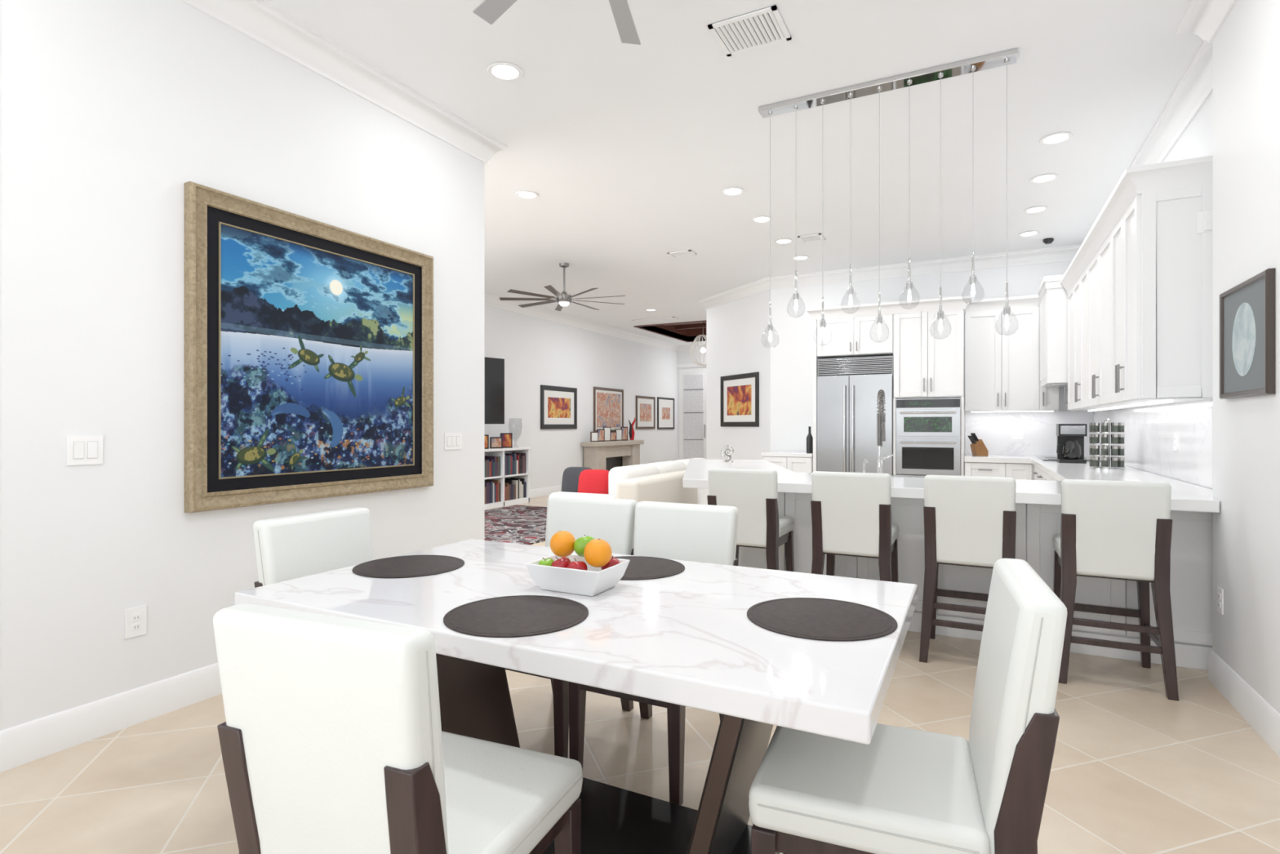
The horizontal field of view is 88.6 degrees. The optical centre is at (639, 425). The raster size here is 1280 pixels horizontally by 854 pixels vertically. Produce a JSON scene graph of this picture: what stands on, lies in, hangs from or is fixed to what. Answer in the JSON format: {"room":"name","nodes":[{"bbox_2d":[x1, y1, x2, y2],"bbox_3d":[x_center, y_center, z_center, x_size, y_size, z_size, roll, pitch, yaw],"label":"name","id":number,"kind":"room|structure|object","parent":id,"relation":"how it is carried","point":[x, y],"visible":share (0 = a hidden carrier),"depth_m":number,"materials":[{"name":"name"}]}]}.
{"room":"dining room","nodes":[
{"label":"dining room","id":0,"kind":"room"},
{"bbox_2d":[0,0,1,730],"bbox_3d":[-2.898,-0.400,1.204,0.362,3.360,2.715,0,0,22],"label":"wall","id":1,"kind":"structure","parent":0,"point":[0,0],"depth_m":2.43,"materials":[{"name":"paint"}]},
{"bbox_2d":[0,662,222,773],"bbox_3d":[-2.255,1.206,2.404,0.317,0.148,5.424,0,0,22],"label":"baseboard","id":2,"kind":"structure","parent":1,"relation":"attached to","point":[29,741],"depth_m":2.71,"materials":[{"name":"white paint"}]},
{"bbox_2d":[1,0,484,729],"bbox_3d":[-1.846,-0.400,3.680,0.200,3.360,2.690,0,0,27],"label":"wall","id":3,"kind":"structure","parent":0,"point":[109,108],"depth_m":2.85,"materials":[{"name":"paint"}]},
{"bbox_2d":[66,435,102,465],"bbox_3d":[-2.248,0.100,2.662,0.010,0.120,0.120,0,0,27],"label":"light switch","id":4,"kind":"object","parent":3,"relation":"attached to","point":[81,449],"visible":1,"depth_m":2.66,"materials":[{"name":"white plastic"}]},
{"bbox_2d":[124,604,146,639],"bbox_3d":[-2.167,0.845,2.822,0.009,0.125,0.080,0,0,27],"label":"electrical outlet","id":5,"kind":"object","parent":3,"relation":"attached to","point":[135,618],"visible":1,"depth_m":2.82,"materials":[{"name":"white plastic"}]},
{"bbox_2d":[184,181,433,512],"bbox_3d":[-1.715,-0.355,3.652,0.058,1.505,1.500,0,0,27],"label":"painting","id":6,"kind":"object","parent":3,"relation":"attached to","point":[308,343],"visible":1,"depth_m":3.47,"materials":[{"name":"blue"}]},
{"bbox_2d":[179,0,507,164],"bbox_3d":[-2.270,-2.005,2.458,0.427,0.150,5.529,0,0,23],"label":"trim","id":7,"kind":"structure","parent":3,"relation":"attached to","point":[260,20],"depth_m":3.68,"materials":[{"name":"white paint"}]},
{"bbox_2d":[444,432,462,449],"bbox_3d":[-1.290,0.110,4.535,0.010,0.115,0.165,0,0,27],"label":"light switch","id":8,"kind":"object","parent":3,"relation":"attached to","point":[452,441],"visible":1,"depth_m":4.53,"materials":[{"name":"white plastic"}]},
{"bbox_2d":[484,304,676,489],"bbox_3d":[-1.811,-0.400,11.992,0.150,3.360,11.900,0,0,27],"label":"wall","id":9,"kind":"structure","parent":0,"point":[535,352],"depth_m":12.60,"materials":[{"name":"paint"}]},
{"bbox_2d":[484,356,504,423],"bbox_3d":[-2.719,-0.520,9.569,0.314,1.000,1.600,0,0,41],"label":"television","id":10,"kind":"object","parent":9,"relation":"attached to","point":[494,367],"visible":0.28,"depth_m":9.92,"materials":[{"name":"black plastic"}]},
{"bbox_2d":[529,484,561,497],"bbox_3d":[-1.737,1.206,11.954,0.017,0.148,11.900,0,0,27],"label":"baseboard","id":11,"kind":"structure","parent":9,"relation":"attached to","point":[542,491],"depth_m":11.94,"materials":[{"name":"white paint"}]},
{"bbox_2d":[540,384,577,429],"bbox_3d":[-1.515,-0.330,12.368,0.032,0.800,1.180,0,0,27],"label":"framed art","id":12,"kind":"object","parent":9,"relation":"attached to","point":[558,405],"visible":1,"depth_m":12.33,"materials":[{"name":"black"}]},
{"bbox_2d":[547,396,570,417],"bbox_3d":[-1.523,-0.330,12.372,0.010,0.388,0.768,0,0,27],"label":"picture","id":13,"kind":"object","parent":12,"relation":"attached to","point":[557,406],"depth_m":12.36},
{"bbox_2d":[484,293,679,351],"bbox_3d":[-1.691,-2.005,11.930,0.120,0.150,11.900,0,0,27],"label":"trim","id":14,"kind":"structure","parent":9,"relation":"attached to","point":[490,300],"depth_m":12.68,"materials":[{"name":"white paint"}]},
{"bbox_2d":[593,386,623,431],"bbox_3d":[-0.659,-0.320,14.042,0.032,0.950,1.250,0,0,27],"label":"framed art","id":15,"kind":"object","parent":9,"relation":"attached to","point":[608,403],"visible":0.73,"depth_m":14.02,"materials":[{"name":"brown"}]},
{"bbox_2d":[596,391,620,427],"bbox_3d":[-0.667,-0.320,14.046,0.010,0.738,1.038,0,0,27],"label":"picture","id":16,"kind":"object","parent":15,"relation":"attached to","point":[608,403],"depth_m":14.02},
{"bbox_2d":[635,395,655,429],"bbox_3d":[0.139,-0.300,15.600,0.032,0.780,0.980,0,0,27],"label":"framed art","id":17,"kind":"object","parent":9,"relation":"attached to","point":[645,405],"visible":1,"depth_m":15.59,"materials":[{"name":"brown"}]},
{"bbox_2d":[640,403,651,421],"bbox_3d":[0.131,-0.300,15.604,0.010,0.428,0.628,0,0,27],"label":"picture","id":18,"kind":"object","parent":17,"relation":"attached to","point":[645,408],"depth_m":15.60},
{"bbox_2d":[657,396,674,429],"bbox_3d":[0.662,-0.300,16.623,0.032,0.800,0.980,0,0,27],"label":"framed art","id":19,"kind":"object","parent":9,"relation":"attached to","point":[665,406],"visible":1,"depth_m":16.61,"materials":[{"name":"black"}]},
{"bbox_2d":[0,494,1279,853],"bbox_3d":[0.653,1.340,7.642,8.800,0.120,18.000,0,0,27],"label":"floor","id":20,"kind":"structure","parent":0,"point":[1135,769],"depth_m":2.48,"materials":[{"name":"tile"}]},
{"bbox_2d":[253,506,373,587],"bbox_3d":[-0.994,0.807,2.373,0.616,0.945,0.464,0,0,27],"label":"dining chair","id":21,"kind":"object","parent":20,"relation":"on","point":[288,548],"visible":0.23,"depth_m":2.42,"materials":[{"name":"white leather"}]},
{"bbox_2d":[213,603,582,853],"bbox_3d":[-0.459,0.807,1.391,0.465,0.945,0.616,0,0,22],"label":"dining chair","id":22,"kind":"object","parent":20,"relation":"on","point":[332,740],"visible":1,"depth_m":1.13,"materials":[{"name":"white leather"}]},
{"bbox_2d":[484,446,531,509],"bbox_3d":[-2.447,0.824,10.127,0.383,0.918,2.040,0,0,27],"label":"bookcase","id":23,"kind":"object","parent":20,"relation":"on","point":[507,470],"visible":0.41,"depth_m":10.48,"materials":[{"name":"white paint"}]},
{"bbox_2d":[489,436,502,448],"bbox_3d":[-2.287,0.274,10.395,0.200,0.180,0.072,0,0,-33],"label":"photo frame","id":24,"kind":"object","parent":23,"relation":"on","point":[495,442],"visible":0.88,"depth_m":10.36,"materials":[{"name":"black"}]},
{"bbox_2d":[500,432,512,448],"bbox_3d":[-2.173,0.244,10.617,0.200,0.240,0.072,0,0,-33],"label":"photo frame","id":25,"kind":"object","parent":23,"relation":"on","point":[507,437],"visible":0.86,"depth_m":10.59,"materials":[{"name":"black"}]},
{"bbox_2d":[484,504,546,544],"bbox_3d":[-1.642,1.272,8.591,2.250,0.015,3.000,0,0,27],"label":"area rug","id":26,"kind":"object","parent":20,"relation":"on","point":[517,524],"visible":0.29,"depth_m":8.37,"materials":[{"name":"multicoloured fabric"}]},
{"bbox_2d":[505,494,637,758],"bbox_3d":[-0.347,0.807,2.801,0.464,0.945,0.616,0,0,27],"label":"dining chair","id":27,"kind":"object","parent":20,"relation":"on","point":[611,520],"visible":0.29,"depth_m":2.94,"materials":[{"name":"white leather"}]},
{"bbox_2d":[234,538,917,853],"bbox_3d":[-0.178,0.900,2.099,1.890,0.760,1.085,0,0,27],"label":"dining table","id":28,"kind":"object","parent":20,"relation":"on","point":[688,638],"visible":0.53,"depth_m":1.77,"materials":[{"name":"white stone"}]},
{"bbox_2d":[351,555,464,577],"bbox_3d":[-0.850,0.517,2.423,0.390,0.005,0.390,0,0,27],"label":"placemat","id":29,"kind":"object","parent":28,"relation":"on","point":[407,566],"visible":1,"depth_m":2.40,"materials":[{"name":"fabric"}]},
{"bbox_2d":[443,595,588,637],"bbox_3d":[-0.337,0.517,1.801,0.390,0.005,0.390,0,0,27],"label":"placemat","id":30,"kind":"object","parent":28,"relation":"on","point":[516,615],"visible":1,"depth_m":1.77,"materials":[{"name":"fabric"}]},
{"bbox_2d":[524,553,630,595],"bbox_3d":[-0.197,0.477,2.095,0.270,0.085,0.202,0,0,27],"label":"fruit bowl","id":31,"kind":"object","parent":28,"relation":"on","point":[593,581],"visible":0.8,"depth_m":2.02,"materials":[{"name":"white ceramic"}]},
{"bbox_2d":[551,556,570,568],"bbox_3d":[-0.248,0.445,2.070,0.065,0.060,0.066,0,0,20],"label":"apple","id":32,"kind":"object","parent":31,"relation":"in","point":[562,562],"visible":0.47,"depth_m":2.05,"materials":[{"name":"red food"}]},
{"bbox_2d":[550,530,575,556],"bbox_3d":[-0.253,0.390,2.157,0.085,0.086,0.085,0,0,-32],"label":"orange","id":33,"kind":"object","parent":31,"relation":"in","point":[562,543],"visible":0.94,"depth_m":2.13,"materials":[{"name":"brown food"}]},
{"bbox_2d":[566,558,587,570],"bbox_3d":[-0.195,0.444,2.034,0.065,0.064,0.065,0,0,-5],"label":"apple","id":34,"kind":"object","parent":31,"relation":"in","point":[580,565],"visible":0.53,"depth_m":2.01,"materials":[{"name":"red food"}]},
{"bbox_2d":[573,535,594,556],"bbox_3d":[-0.177,0.393,2.130,0.075,0.070,0.075,0,0,-27],"label":"apple","id":35,"kind":"object","parent":31,"relation":"in","point":[580,544],"visible":0.56,"depth_m":2.10,"materials":[{"name":"green food"}]},
{"bbox_2d":[583,538,612,567],"bbox_3d":[-0.131,0.397,2.044,0.087,0.088,0.087,0,0,13],"label":"orange","id":36,"kind":"object","parent":31,"relation":"in","point":[597,552],"visible":1,"depth_m":2.01,"materials":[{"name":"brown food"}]},
{"bbox_2d":[614,555,684,579],"bbox_3d":[-0.031,0.517,2.397,0.390,0.005,0.390,0,0,27],"label":"placemat","id":37,"kind":"object","parent":28,"relation":"on","point":[639,567],"visible":0.59,"depth_m":2.37,"materials":[{"name":"fabric"}]},
{"bbox_2d":[746,597,897,640],"bbox_3d":[0.486,0.517,1.773,0.390,0.005,0.390,0,0,27],"label":"placemat","id":38,"kind":"object","parent":28,"relation":"on","point":[810,618],"visible":1,"depth_m":1.74,"materials":[{"name":"fabric"}]},
{"bbox_2d":[581,440,644,471],"bbox_3d":[-0.544,0.810,13.842,0.380,0.960,2.050,0,0,27],"label":"stone fireplace","id":39,"kind":"object","parent":20,"relation":"on","point":[608,455],"visible":0.65,"depth_m":13.59,"materials":[{"name":"beige stone"}]},
{"bbox_2d":[548,457,706,504],"bbox_3d":[0.140,0.850,7.595,1.070,0.860,2.750,0,0,27],"label":"sectional sofa","id":40,"kind":"object","parent":20,"relation":"on","point":[657,482],"visible":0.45,"depth_m":6.59,"materials":[{"name":"beige fabric"}]},
{"bbox_2d":[561,466,591,492],"bbox_3d":[-0.651,0.625,6.894,0.379,0.374,0.172,0,0,27],"label":"throw pillow","id":41,"kind":"object","parent":40,"relation":"on","point":[571,475],"visible":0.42,"depth_m":6.87,"materials":[{"name":"grey fabric"}]},
{"bbox_2d":[577,469,608,493],"bbox_3d":[-0.465,0.630,6.753,0.360,0.351,0.174,0,0,15],"label":"throw pillow","id":42,"kind":"object","parent":40,"relation":"on","point":[590,481],"visible":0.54,"depth_m":6.70,"materials":[{"name":"red fabric"}]},
{"bbox_2d":[608,463,658,494],"bbox_3d":[-0.059,0.635,6.843,0.260,0.430,0.750,0,0,27],"label":"cushion","id":43,"kind":"object","parent":40,"relation":"on","point":[615,474],"depth_m":6.56,"materials":[{"name":"white fabric"}]},
{"bbox_2d":[647,460,686,474],"bbox_3d":[0.287,0.635,7.520,0.260,0.430,0.750,0,0,27],"label":"cushion","id":44,"kind":"object","parent":40,"relation":"on","point":[664,467],"depth_m":7.40,"materials":[{"name":"white fabric"}]},
{"bbox_2d":[676,457,706,467],"bbox_3d":[0.633,0.635,8.196,0.260,0.430,0.750,0,0,27],"label":"cushion","id":45,"kind":"object","parent":40,"relation":"on","point":[686,460],"depth_m":7.94,"materials":[{"name":"white fabric"}]},
{"bbox_2d":[568,501,738,804],"bbox_3d":[0.071,0.807,2.554,0.464,0.945,0.616,0,0,27],"label":"dining chair","id":46,"kind":"object","parent":20,"relation":"on","point":[693,532],"visible":0.27,"depth_m":2.68,"materials":[{"name":"white leather"}]},
{"bbox_2d":[706,467,794,571],"bbox_3d":[0.722,0.775,4.234,0.479,1.010,0.497,0,0,27],"label":"bar stool","id":47,"kind":"object","parent":20,"relation":"on","point":[753,492],"visible":0.46,"depth_m":4.02,"materials":[{"name":"white leather"}]},
{"bbox_2d":[761,451,813,472],"bbox_3d":[2.046,0.823,8.840,0.668,0.915,0.657,0,0,27],"label":"base cabinet","id":48,"kind":"object","parent":20,"relation":"on","point":[795,461],"visible":0.34,"depth_m":8.55,"materials":[{"name":"white paint"}]},
{"bbox_2d":[806,426,813,453],"bbox_3d":[2.236,0.190,8.651,0.086,0.350,0.086,0,0,27],"label":"wine bottle","id":49,"kind":"object","parent":48,"relation":"on","point":[809,438],"visible":0.98,"depth_m":8.62,"materials":[{"name":"black glass"}]},
{"bbox_2d":[810,471,898,582],"bbox_3d":[1.297,0.775,3.940,0.479,1.010,0.497,0,0,27],"label":"bar stool","id":50,"kind":"object","parent":20,"relation":"on","point":[851,512],"visible":0.79,"depth_m":3.74,"materials":[{"name":"white leather"}]},
{"bbox_2d":[817,355,893,475],"bbox_3d":[2.794,0.215,8.434,0.906,2.130,0.718,0,0,27],"label":"refrigerator","id":51,"kind":"object","parent":20,"relation":"on","point":[848,388],"visible":0.73,"depth_m":8.16,"materials":[{"name":"silver metal"}]},
{"bbox_2d":[813,309,964,476],"bbox_3d":[3.129,-0.051,8.290,1.737,2.662,0.685,0,0,27],"label":"tall cabinet","id":52,"kind":"object","parent":20,"relation":"on","point":[926,364],"visible":0.7,"depth_m":7.92,"materials":[{"name":"white paint"}]},
{"bbox_2d":[806,294,1039,319],"bbox_3d":[3.428,-1.420,8.114,2.570,0.140,0.710,0,0,27],"label":"trim","id":53,"kind":"structure","parent":52,"relation":"on","point":[966,303],"depth_m":7.81,"materials":[{"name":"white paint"}]},
{"bbox_2d":[896,397,960,475],"bbox_3d":[3.513,0.135,7.984,0.704,0.910,0.586,0,0,27],"label":"double wall oven","id":54,"kind":"object","parent":52,"relation":"in","point":[928,430],"visible":0.99,"depth_m":7.76,"materials":[{"name":"silver metal"}]},
{"bbox_2d":[747,558,1066,853],"bbox_3d":[0.607,0.807,1.558,0.616,0.945,0.465,0,0,22],"label":"dining chair","id":55,"kind":"object","parent":20,"relation":"on","point":[906,790],"visible":0.97,"depth_m":1.39,"materials":[{"name":"white leather"}]},
{"bbox_2d":[697,488,1212,670],"bbox_3d":[1.512,0.854,4.909,1.833,0.853,4.331,0,0,-37],"label":"base cabinet","id":56,"kind":"object","parent":20,"relation":"on","point":[1191,546],"visible":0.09,"depth_m":3.76,"materials":[{"name":"white paint"}]},
{"bbox_2d":[682,454,1219,512],"bbox_3d":[2.332,0.395,6.252,3.954,0.060,5.015,0,0,27],"label":"countertop","id":57,"kind":"structure","parent":56,"relation":"on","point":[1185,496],"depth_m":4.41,"materials":[{"name":"white stone"}]},
{"bbox_2d":[720,444,733,462],"bbox_3d":[0.880,0.284,6.577,0.100,0.169,0.126,0,0,-37],"label":"sculpture","id":58,"kind":"object","parent":57,"relation":"on","point":[726,456],"visible":1,"depth_m":6.56,"materials":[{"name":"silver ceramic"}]},
{"bbox_2d":[876,389,893,473],"bbox_3d":[1.746,0.055,4.658,0.121,0.621,0.220,0,0,27],"label":"spring faucet","id":59,"kind":"object","parent":57,"relation":"on","point":[881,415],"visible":0.98,"depth_m":4.59,"materials":[{"name":"silver metal"}]},
{"bbox_2d":[967,432,988,455],"bbox_3d":[4.049,0.228,7.873,0.208,0.274,0.100,0,0,-2],"label":"knife block","id":60,"kind":"object","parent":57,"relation":"on","point":[978,447],"visible":1,"depth_m":7.83,"materials":[{"name":"brown wood"}]},
{"bbox_2d":[1056,423,1087,463],"bbox_3d":[4.209,0.175,6.417,0.242,0.380,0.230,0,0,27],"label":"coffee maker","id":61,"kind":"object","parent":57,"relation":"on","point":[1070,437],"visible":1,"depth_m":6.34,"materials":[{"name":"black plastic"}]},
{"bbox_2d":[1088,418,1125,470],"bbox_3d":[3.879,0.155,5.451,0.250,0.420,0.250,0,0,27],"label":"spice carousel","id":62,"kind":"object","parent":57,"relation":"on","point":[1117,463],"visible":1,"depth_m":5.37,"materials":[{"name":"silver metal"}]},
{"bbox_2d":[919,475,1016,662],"bbox_3d":[1.837,0.775,3.664,0.479,1.010,0.497,0,0,27],"label":"bar stool","id":63,"kind":"object","parent":20,"relation":"on","point":[970,521],"visible":0.84,"depth_m":3.49,"materials":[{"name":"white leather"}]},
{"bbox_2d":[964,462,1056,480],"bbox_3d":[3.714,0.854,6.071,1.322,0.853,4.072,0,0,27],"label":"base cabinet","id":64,"kind":"object","parent":20,"relation":"on","point":[1015,470],"visible":0.12,"depth_m":7.43,"materials":[{"name":"white paint"}]},
{"bbox_2d":[1052,479,1178,700],"bbox_3d":[2.401,0.775,3.375,0.479,1.010,0.497,0,0,27],"label":"bar stool","id":65,"kind":"object","parent":20,"relation":"on","point":[1117,530],"visible":0.88,"depth_m":3.18,"materials":[{"name":"white leather"}]},
{"bbox_2d":[676,350,706,459],"bbox_3d":[2.336,-0.400,16.638,3.300,3.360,0.150,0,0,27],"label":"wall","id":66,"kind":"structure","parent":0,"point":[682,357],"depth_m":17.23,"materials":[{"name":"paint"}]},
{"bbox_2d":[676,343,706,351],"bbox_3d":[2.274,-2.005,16.517,3.000,0.150,0.120,0,0,27],"label":"trim","id":67,"kind":"structure","parent":66,"relation":"attached to","point":[681,348],"depth_m":17.04,"materials":[{"name":"white paint"}]},
{"bbox_2d":[679,366,706,459],"bbox_3d":[1.393,-0.118,17.046,0.840,2.794,0.102,0,0,27],"label":"door","id":68,"kind":"structure","parent":66,"relation":"in","point":[692,380],"depth_m":17.05,"materials":[{"name":"white paint"}]},
{"bbox_2d":[264,0,1204,345],"bbox_3d":[0.653,-2.140,7.642,8.800,0.120,18.000,0,0,27],"label":"ceiling","id":69,"kind":"structure","parent":0,"point":[628,153],"depth_m":4.55,"materials":[{"name":"paint"}]},
{"bbox_2d":[487,62,523,81],"bbox_3d":[-0.791,-2.074,3.854,0.208,0.009,0.208,0,0,27],"label":"recessed light","id":70,"kind":"object","parent":69,"relation":"in","point":[501,71],"visible":1,"depth_m":3.85,"materials":[{"name":"white paint"}]},
{"bbox_2d":[515,191,538,199],"bbox_3d":[-1.018,-2.074,5.913,0.208,0.009,0.208,0,0,27],"label":"recessed light","id":71,"kind":"object","parent":69,"relation":"in","point":[522,194],"visible":1,"depth_m":5.91,"materials":[{"name":"white paint"}]},
{"bbox_2d":[472,0,640,44],"bbox_3d":[-0.148,-1.833,2.131,1.427,0.495,1.437,0,0,27],"label":"ceiling fan","id":72,"kind":"object","parent":69,"relation":"hanging from","point":[490,11],"depth_m":2.66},
{"bbox_2d":[499,262,625,311],"bbox_3d":[-0.968,-1.808,8.469,1.629,0.545,1.604,0,0,27],"label":"ceiling fan","id":73,"kind":"object","parent":69,"relation":"hanging from","point":[563,299],"depth_m":8.40,"materials":[{"name":"silver metal"}]},
{"bbox_2d":[631,316,679,322],"bbox_3d":[0.299,-2.074,12.877,0.900,0.012,0.250,0,0,27],"label":"ceiling vent","id":74,"kind":"object","parent":69,"relation":"in","point":[667,317],"visible":1,"depth_m":12.86,"materials":[{"name":"grey metal"}]},
{"bbox_2d":[633,320,706,342],"bbox_3d":[1.433,-2.245,14.544,2.060,0.370,2.860,0,0,27],"label":"beams","id":75,"kind":"structure","parent":69,"relation":"attached to","point":[694,328],"depth_m":15.40,"materials":[{"name":"brown wood"}]},
{"bbox_2d":[666,249,696,257],"bbox_3d":[0.508,-2.074,7.929,0.300,0.012,0.200,0,0,27],"label":"ceiling vent","id":76,"kind":"object","parent":69,"relation":"in","point":[688,252],"visible":1,"depth_m":7.91,"materials":[{"name":"grey metal"}]},
{"bbox_2d":[688,321,706,365],"bbox_3d":[1.312,-1.811,13.651,0.580,1.158,0.548,0,0,27],"label":"orb chandelier","id":77,"kind":"object","parent":69,"relation":"hanging from","point":[702,349],"visible":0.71,"depth_m":13.60,"materials":[{"name":"white metal"}]},
{"bbox_2d":[720,186,744,195],"bbox_3d":[0.824,-2.074,5.824,0.208,0.009,0.208,0,0,27],"label":"recessed light","id":78,"kind":"object","parent":69,"relation":"in","point":[731,191],"visible":1,"depth_m":5.83,"materials":[{"name":"white paint"}]},
{"bbox_2d":[707,4,791,57],"bbox_3d":[0.582,-2.074,3.465,0.360,0.012,0.310,0,0,27],"label":"ceiling vent","id":79,"kind":"object","parent":69,"relation":"in","point":[764,27],"visible":1,"depth_m":3.45,"materials":[{"name":"grey metal"}]},
{"bbox_2d":[797,233,825,242],"bbox_3d":[1.902,-2.074,7.272,0.250,0.012,0.250,0,0,27],"label":"ceiling vent","id":80,"kind":"object","parent":69,"relation":"in","point":[817,237],"visible":1,"depth_m":7.26,"materials":[{"name":"grey metal"}]},
{"bbox_2d":[758,48,1018,348],"bbox_3d":[1.454,-1.292,3.996,1.478,1.574,0.116,0,0,27],"label":"linear pendant light","id":81,"kind":"object","parent":69,"relation":"hanging from","point":[1010,56],"visible":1,"depth_m":3.95,"materials":[{"name":"silver metal"}]},
{"bbox_2d":[1023,205,1048,213],"bbox_3d":[3.811,-2.074,6.317,0.208,0.009,0.208,0,0,27],"label":"recessed light","id":82,"kind":"object","parent":69,"relation":"in","point":[1040,208],"visible":1,"depth_m":6.31,"materials":[{"name":"white paint"}]},
{"bbox_2d":[1029,173,1058,183],"bbox_3d":[3.397,-2.074,5.518,0.208,0.009,0.208,0,0,27],"label":"recessed light","id":83,"kind":"object","parent":69,"relation":"in","point":[1045,178],"visible":1,"depth_m":5.52,"materials":[{"name":"white paint"}]},
{"bbox_2d":[1039,132,1073,145],"bbox_3d":[3.011,-2.074,4.750,0.208,0.009,0.208,0,0,27],"label":"recessed light","id":84,"kind":"object","parent":69,"relation":"in","point":[1060,137],"visible":1,"depth_m":4.75,"materials":[{"name":"white paint"}]},
{"bbox_2d":[706,289,770,459],"bbox_3d":[2.259,-0.400,12.746,1.232,3.360,6.795,0,0,16],"label":"wall","id":85,"kind":"structure","parent":0,"point":[736,344],"depth_m":10.05,"materials":[{"name":"paint"}]},
{"bbox_2d":[720,371,759,426],"bbox_3d":[1.510,-0.380,10.034,0.032,0.800,1.020,0,0,-25],"label":"framed art","id":86,"kind":"object","parent":85,"relation":"attached to","point":[740,393],"visible":1,"depth_m":9.99,"materials":[{"name":"black"}]},
{"bbox_2d":[727,384,751,415],"bbox_3d":[1.518,-0.380,10.038,0.010,0.458,0.678,0,0,-25],"label":"picture","id":87,"kind":"object","parent":86,"relation":"attached to","point":[739,396],"depth_m":10.02},
{"bbox_2d":[770,260,1094,457],"bbox_3d":[3.673,-0.400,8.483,4.010,3.360,0.150,0,0,27],"label":"wall","id":88,"kind":"structure","parent":0,"point":[791,355],"depth_m":9.07,"materials":[{"name":"paint"}]},
{"bbox_2d":[964,305,1058,411],"bbox_3d":[4.400,-0.775,7.807,0.960,1.210,0.383,0,0,27],"label":"upper cabinet","id":89,"kind":"object","parent":88,"relation":"attached to","point":[1002,363],"visible":0.9,"depth_m":7.70,"materials":[{"name":"white paint"}]},
{"bbox_2d":[964,410,1093,456],"bbox_3d":[4.649,0.098,7.892,1.327,0.534,0.012,0,0,27],"label":"backsplash","id":90,"kind":"structure","parent":88,"relation":"attached to","point":[994,429],"depth_m":7.91,"materials":[{"name":"stone"}]},
{"bbox_2d":[1012,429,1023,439],"bbox_3d":[4.561,0.110,7.925,0.120,0.120,0.010,0,0,27],"label":"electrical outlet","id":91,"kind":"object","parent":90,"relation":"attached to","point":[1016,433],"visible":1,"depth_m":7.92,"materials":[{"name":"white plastic"}]},
{"bbox_2d":[1094,93,1212,488],"bbox_3d":[4.223,-0.400,5.365,0.190,3.360,4.900,0,0,27],"label":"wall","id":92,"kind":"structure","parent":0,"point":[1196,141],"depth_m":4.07,"materials":[{"name":"paint"}]},
{"bbox_2d":[1037,274,1067,388],"bbox_3d":[4.644,-0.985,7.048,0.586,1.130,0.800,0,0,27],"label":"range hood","id":93,"kind":"object","parent":92,"relation":"attached to","point":[1053,296],"visible":0.51,"depth_m":6.81,"materials":[{"name":"white paint"}]},
{"bbox_2d":[1063,183,1212,410],"bbox_3d":[3.798,-0.765,5.205,0.413,1.230,3.272,0,0,27],"label":"upper cabinet","id":94,"kind":"object","parent":92,"relation":"attached to","point":[1140,313],"visible":1,"depth_m":3.81,"materials":[{"name":"white paint"}]},
{"bbox_2d":[1088,400,1173,411],"bbox_3d":[3.808,-0.143,5.213,0.030,0.011,3.050,0,0,27],"label":"under-cabinet light","id":95,"kind":"object","parent":94,"relation":"attached to","point":[1163,401],"visible":0.93,"depth_m":4.63,"materials":[{"name":"white plastic"}]},
{"bbox_2d":[1060,155,1212,293],"bbox_3d":[3.771,-1.420,5.184,0.441,0.140,3.335,0,0,27],"label":"trim","id":96,"kind":"structure","parent":94,"relation":"attached to","point":[1134,181],"depth_m":3.83,"materials":[{"name":"white paint"}]},
{"bbox_2d":[1196,211,1212,234],"bbox_3d":[3.184,-1.140,3.676,0.100,0.120,0.030,0,0,27],"label":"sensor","id":97,"kind":"object","parent":94,"relation":"attached to","point":[1204,220],"visible":0.62,"depth_m":3.69,"materials":[{"name":"white plastic"}]},
{"bbox_2d":[1093,399,1212,488],"bbox_3d":[4.134,0.108,5.414,0.012,0.514,4.866,0,0,27],"label":"backsplash","id":98,"kind":"structure","parent":92,"relation":"attached to","point":[1148,436],"depth_m":4.62,"materials":[{"name":"stone"}]},
{"bbox_2d":[1212,0,1279,714],"bbox_3d":[1.703,-0.400,0.617,0.350,3.360,5.850,0,0,27],"label":"wall","id":99,"kind":"structure","parent":0,"point":[1246,49],"depth_m":2.90,"materials":[{"name":"paint"}]},
{"bbox_2d":[698,0,1238,309],"bbox_3d":[2.957,-2.005,6.944,4.496,0.150,18.033,0,0,4],"label":"trim","id":100,"kind":"structure","parent":99,"relation":"attached to","point":[1204,19],"depth_m":4.95,"materials":[{"name":"white paint"}]},
{"bbox_2d":[1217,586,1223,614],"bbox_3d":[2.816,0.850,3.187,0.009,0.120,0.075,0,0,27],"label":"electrical outlet","id":101,"kind":"object","parent":99,"relation":"attached to","point":[1220,591],"visible":1,"depth_m":3.17,"materials":[{"name":"white plastic"}]},
{"bbox_2d":[1208,650,1279,756],"bbox_3d":[1.540,1.206,0.701,0.017,0.148,5.850,0,0,27],"label":"baseboard","id":102,"kind":"structure","parent":99,"relation":"attached to","point":[1257,712],"depth_m":2.85,"materials":[{"name":"white paint"}]},
{"bbox_2d":[1219,267,1275,399],"bbox_3d":[2.641,-0.375,2.867,0.028,0.500,0.570,0,0,27],"label":"print","id":103,"kind":"object","parent":99,"relation":"attached to","point":[1246,309],"visible":1,"depth_m":2.81,"materials":[{"name":"grey paper"}]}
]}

